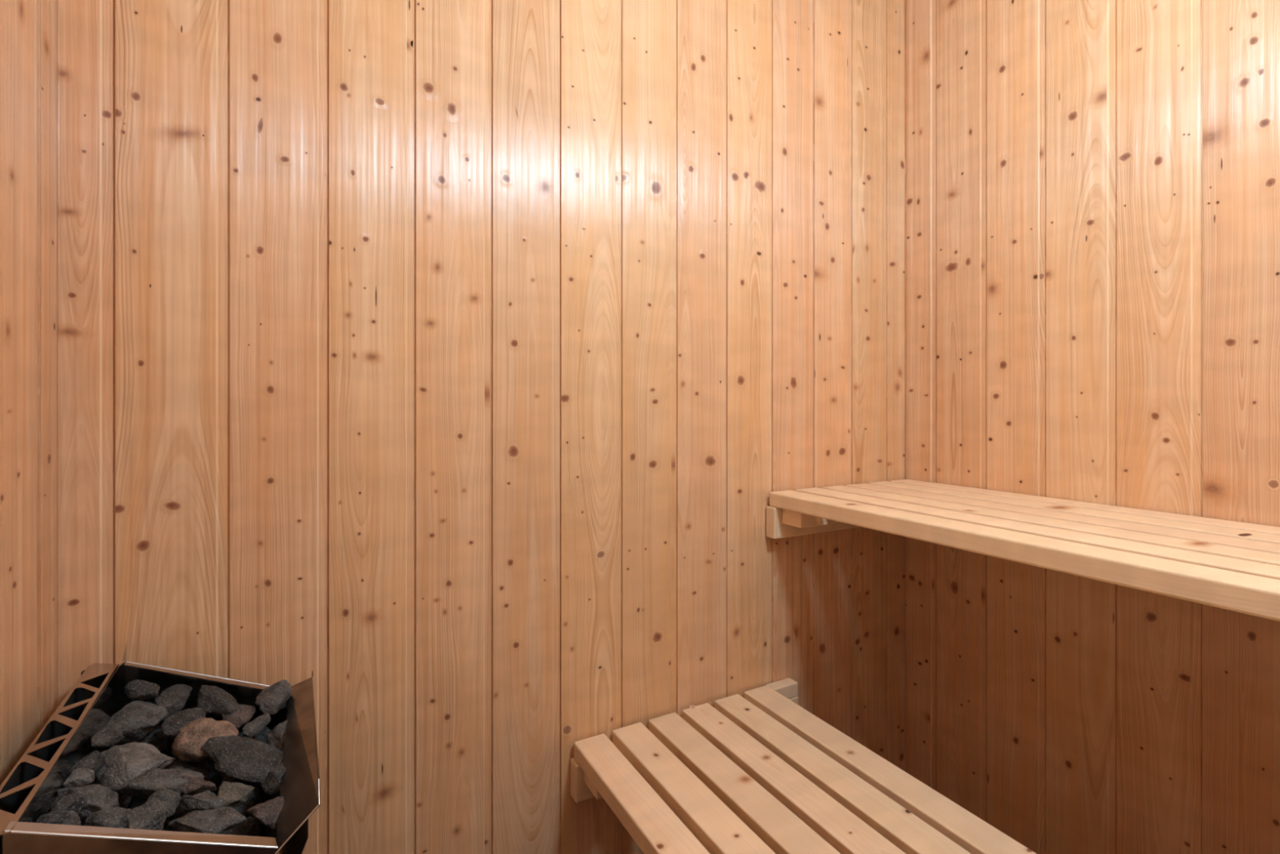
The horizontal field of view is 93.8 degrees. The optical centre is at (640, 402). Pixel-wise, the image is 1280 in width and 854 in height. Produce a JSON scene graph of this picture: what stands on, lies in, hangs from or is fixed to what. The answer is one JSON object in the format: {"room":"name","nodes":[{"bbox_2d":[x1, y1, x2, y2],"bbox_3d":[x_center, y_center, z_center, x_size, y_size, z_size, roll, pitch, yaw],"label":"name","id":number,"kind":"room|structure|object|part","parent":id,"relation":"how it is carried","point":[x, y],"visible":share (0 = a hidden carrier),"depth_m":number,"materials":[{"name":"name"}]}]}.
{"room":"spa","nodes":[
{"label":"spa","id":0,"kind":"room"},
{"bbox_2d":[0,0,57,785],"bbox_3d":[-0.415,-0.030,0.087,0.006,2.400,1.748,0,0,-29],"label":"wall","id":1,"kind":"structure","parent":0,"point":[28,28],"depth_m":0.77,"materials":[{"name":"brown wood"}]},
{"bbox_2d":[0,643,320,853],"bbox_3d":[-0.575,0.667,0.729,0.322,0.644,0.404,0,0,-29],"label":"heater","id":2,"kind":"object","parent":1,"relation":"attached to","point":[28,791],"depth_m":0.70,"materials":[{"name":"stone"}]},
{"bbox_3d":[-0.567,0.404,0.579,0.026,0.018,0.020,0,0,-33],"label":"heater stone","id":3,"kind":"part","parent":2,"relation":"part of","materials":[{"name":"grey stone"}]},
{"bbox_2d":[0,662,118,835],"bbox_3d":[-0.661,0.370,0.682,0.035,0.001,0.405,0,0,-31],"label":"grille","id":4,"kind":"object","parent":2,"relation":"attached to","point":[11,824],"depth_m":0.65,"materials":[{"name":"metal"}]},
{"bbox_3d":[-0.563,0.411,0.581,0.032,0.022,0.026,0,0,2],"label":"heater stone","id":5,"kind":"part","parent":2,"relation":"part of","materials":[{"name":"grey stone"}]},
{"bbox_3d":[-0.579,0.409,0.604,0.026,0.025,0.030,0,0,26],"label":"heater stone","id":6,"kind":"part","parent":2,"relation":"part of","materials":[{"name":"grey stone"}]},
{"bbox_3d":[-0.606,0.407,0.647,0.026,0.018,0.020,0,0,-7],"label":"heater stone","id":7,"kind":"part","parent":2,"relation":"part of","materials":[{"name":"grey stone"}]},
{"bbox_3d":[-0.622,0.407,0.675,0.021,0.022,0.032,0,0,-17],"label":"heater stone","id":8,"kind":"part","parent":2,"relation":"part of","materials":[{"name":"grey stone"}]},
{"bbox_3d":[-0.539,0.426,0.608,0.039,0.030,0.032,0,0,6],"label":"heater stone","id":9,"kind":"part","parent":2,"relation":"part of","materials":[{"name":"grey stone"}]},
{"bbox_3d":[-0.649,0.406,0.724,0.027,0.023,0.048,0,0,-2],"label":"heater stone","id":10,"kind":"part","parent":2,"relation":"part of","materials":[{"name":"grey stone"}]},
{"bbox_3d":[-0.619,0.465,0.692,0.060,0.042,0.047,0,0,36],"label":"heater stone","id":11,"kind":"part","parent":2,"relation":"part of","materials":[{"name":"grey stone"}]},
{"bbox_3d":[-0.655,0.410,0.748,0.021,0.018,0.032,0,0,-11],"label":"heater stone","id":12,"kind":"part","parent":2,"relation":"part of","materials":[{"name":"grey stone"}]},
{"bbox_3d":[-0.594,0.426,0.705,0.077,0.044,0.072,0,0,38],"label":"heater stone","id":13,"kind":"part","parent":2,"relation":"part of","materials":[{"name":"grey stone"}]},
{"bbox_3d":[-0.670,0.425,0.791,0.059,0.041,0.058,0,0,-11],"label":"heater stone","id":14,"kind":"part","parent":2,"relation":"part of","materials":[{"name":"grey stone"}]},
{"bbox_3d":[-0.481,0.599,0.553,0.250,0.459,0.001,0,0,-29],"label":"panel","id":15,"kind":"part","parent":2,"relation":"part of","materials":[{"name":"metal"}]},
{"bbox_3d":[-0.688,0.397,0.827,0.047,0.027,0.021,0,0,-10],"label":"heater stone","id":16,"kind":"part","parent":2,"relation":"part of","materials":[{"name":"grey stone"}]},
{"bbox_3d":[-0.681,0.467,0.812,0.050,0.041,0.061,0,0,35],"label":"heater stone","id":17,"kind":"part","parent":2,"relation":"part of","materials":[{"name":"grey stone"}]},
{"bbox_3d":[-0.512,0.435,0.619,0.030,0.034,0.034,0,0,33],"label":"heater stone","id":18,"kind":"part","parent":2,"relation":"part of","materials":[{"name":"grey stone"}]},
{"bbox_3d":[-0.546,0.435,0.679,0.082,0.034,0.034,0,0,-32],"label":"heater stone","id":19,"kind":"part","parent":2,"relation":"part of","materials":[{"name":"grey stone"}]},
{"bbox_3d":[-0.660,0.421,0.844,0.036,0.035,0.061,0,0,-21],"label":"heater stone","id":20,"kind":"part","parent":2,"relation":"part of","materials":[{"name":"grey stone"}]},
{"bbox_3d":[-0.624,0.485,0.849,0.057,0.040,0.064,0,0,43],"label":"heater stone","id":21,"kind":"part","parent":2,"relation":"part of","materials":[{"name":"stone"}]},
{"bbox_3d":[-0.558,0.484,0.718,0.053,0.044,0.065,0,0,-44],"label":"heater stone","id":22,"kind":"part","parent":2,"relation":"part of","materials":[{"name":"grey stone"}]},
{"bbox_3d":[-0.619,0.437,0.811,0.049,0.031,0.047,0,0,-45],"label":"heater stone","id":23,"kind":"part","parent":2,"relation":"part of","materials":[{"name":"grey stone"}]},
{"bbox_3d":[-0.592,0.483,0.776,0.069,0.035,0.058,0,0,9],"label":"heater stone","id":24,"kind":"part","parent":2,"relation":"part of","materials":[{"name":"grey stone"}]},
{"bbox_3d":[-0.514,0.440,0.687,0.048,0.025,0.016,0,0,-14],"label":"heater stone","id":25,"kind":"part","parent":2,"relation":"part of","materials":[{"name":"grey stone"}]},
{"bbox_3d":[-0.665,0.599,0.888,0.250,0.459,0.001,0,0,-29],"label":"panel","id":26,"kind":"part","parent":2,"relation":"part of","materials":[{"name":"metal"}]},
{"bbox_3d":[-0.575,0.447,0.790,0.074,0.050,0.059,0,0,-21],"label":"heater stone","id":27,"kind":"part","parent":2,"relation":"part of","materials":[{"name":"brown stone"}]},
{"bbox_3d":[-0.464,0.450,0.640,0.074,0.029,0.039,0,0,7],"label":"heater stone","id":28,"kind":"part","parent":2,"relation":"part of","materials":[{"name":"grey stone"}]},
{"bbox_3d":[-0.613,0.431,0.869,0.076,0.038,0.043,0,0,3],"label":"heater stone","id":29,"kind":"part","parent":2,"relation":"part of","materials":[{"name":"grey stone"}]},
{"bbox_3d":[-0.545,0.503,0.819,0.051,0.041,0.060,0,0,-38],"label":"heater stone","id":30,"kind":"part","parent":2,"relation":"part of","materials":[{"name":"grey stone"}]},
{"bbox_3d":[-0.473,0.455,0.693,0.038,0.029,0.041,0,0,-13],"label":"heater stone","id":31,"kind":"part","parent":2,"relation":"part of","materials":[{"name":"grey stone"}]},
{"bbox_3d":[-0.581,0.453,0.871,0.038,0.036,0.062,0,0,-15],"label":"heater stone","id":32,"kind":"part","parent":2,"relation":"part of","materials":[{"name":"grey stone"}]},
{"bbox_3d":[-0.463,0.504,0.684,0.058,0.038,0.039,0,0,8],"label":"heater stone","id":33,"kind":"part","parent":2,"relation":"part of","materials":[{"name":"grey stone"}]},
{"bbox_3d":[-0.503,0.464,0.773,0.128,0.060,0.063,0,0,11],"label":"heater stone","id":34,"kind":"part","parent":2,"relation":"part of","materials":[{"name":"grey stone"}]},
{"bbox_3d":[-0.506,0.500,0.750,0.042,0.037,0.062,0,0,30],"label":"heater stone","id":35,"kind":"part","parent":2,"relation":"part of","materials":[{"name":"grey stone"}]},
{"bbox_3d":[-0.579,0.505,0.875,0.066,0.042,0.042,0,0,-10],"label":"heater stone","id":36,"kind":"part","parent":2,"relation":"part of","materials":[{"name":"grey stone"}]},
{"bbox_3d":[-0.545,0.458,0.849,0.028,0.018,0.046,0,0,17],"label":"heater stone","id":37,"kind":"part","parent":2,"relation":"part of","materials":[{"name":"grey stone"}]},
{"bbox_3d":[-0.421,0.466,0.676,0.057,0.033,0.050,0,0,-1],"label":"heater stone","id":38,"kind":"part","parent":2,"relation":"part of","materials":[{"name":"grey stone"}]},
{"bbox_3d":[-0.552,0.446,0.903,0.044,0.035,0.060,0,0,0],"label":"heater stone","id":39,"kind":"part","parent":2,"relation":"part of","materials":[{"name":"grey stone"}]},
{"bbox_3d":[-0.445,0.467,0.741,0.033,0.034,0.038,0,0,24],"label":"heater stone","id":40,"kind":"part","parent":2,"relation":"part of","materials":[{"name":"grey stone"}]},
{"bbox_3d":[-0.500,0.466,0.848,0.040,0.030,0.059,0,0,14],"label":"heater stone","id":41,"kind":"part","parent":2,"relation":"part of","materials":[{"name":"grey stone"}]},
{"bbox_3d":[-0.456,0.502,0.792,0.032,0.079,0.369,0,0,-29],"label":"panel","id":42,"kind":"part","parent":2,"relation":"part of","materials":[{"name":"metal"}]},
{"bbox_3d":[-0.443,0.454,0.799,0.001,0.023,0.369,0,0,-29],"label":"panel","id":43,"kind":"part","parent":2,"relation":"part of","materials":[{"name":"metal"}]},
{"bbox_3d":[-0.514,0.489,0.654,0.060,0.045,0.071,0,0,41],"label":"heater stone","id":44,"kind":"object","parent":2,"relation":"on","visible":0},
{"bbox_2d":[146,786,181,817],"bbox_3d":[-0.520,0.433,0.652,0.034,0.023,0.027,0,0,-10],"label":"stone","id":45,"kind":"object","parent":44,"relation":"on","point":[170,799],"visible":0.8,"depth_m":0.65,"materials":[{"name":"grey stone"}]},
{"bbox_2d":[177,790,224,812],"bbox_3d":[-0.489,0.448,0.669,0.045,0.024,0.027,0,0,15],"label":"stone","id":46,"kind":"object","parent":44,"relation":"on","point":[206,800],"visible":0.9,"depth_m":0.66,"materials":[{"name":"grey stone"}]},
{"bbox_3d":[-0.579,0.464,0.617,0.069,0.045,0.057,0,0,43],"label":"heater stone","id":47,"kind":"object","parent":2,"relation":"in","visible":0},
{"bbox_2d":[54,783,119,822],"bbox_3d":[-0.576,0.419,0.625,0.062,0.040,0.033,0,0,-7],"label":"stone","id":48,"kind":"object","parent":47,"relation":"on","point":[100,797],"visible":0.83,"depth_m":0.62,"materials":[{"name":"grey stone"}]},
{"bbox_2d":[57,0,905,853],"bbox_3d":[-0.042,-0.030,1.291,1.842,2.400,0.006,0,0,-29],"label":"wall","id":49,"kind":"structure","parent":0,"point":[457,366],"depth_m":1.14,"materials":[{"name":"brown wood"}]},
{"bbox_2d":[570,677,1036,853],"bbox_3d":[0.535,0.750,0.608,0.595,0.112,1.744,0,0,-29],"label":"bench","id":50,"kind":"object","parent":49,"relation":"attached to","point":[759,772],"visible":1,"depth_m":1.08,"materials":[{"name":"brown wood"}]},
{"bbox_2d":[905,0,1279,853],"bbox_3d":[1.186,-0.030,0.972,0.006,2.400,1.762,0,0,-29],"label":"wall","id":51,"kind":"structure","parent":0,"point":[1092,187],"depth_m":1.31,"materials":[{"name":"brown wood"}]},
{"bbox_2d":[766,479,1279,621],"bbox_3d":[0.956,0.276,0.838,0.521,0.112,1.744,0,0,-29],"label":"bench","id":52,"kind":"object","parent":51,"relation":"attached to","point":[1233,566],"visible":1,"depth_m":1.03,"materials":[{"name":"brown wood"}]}
]}

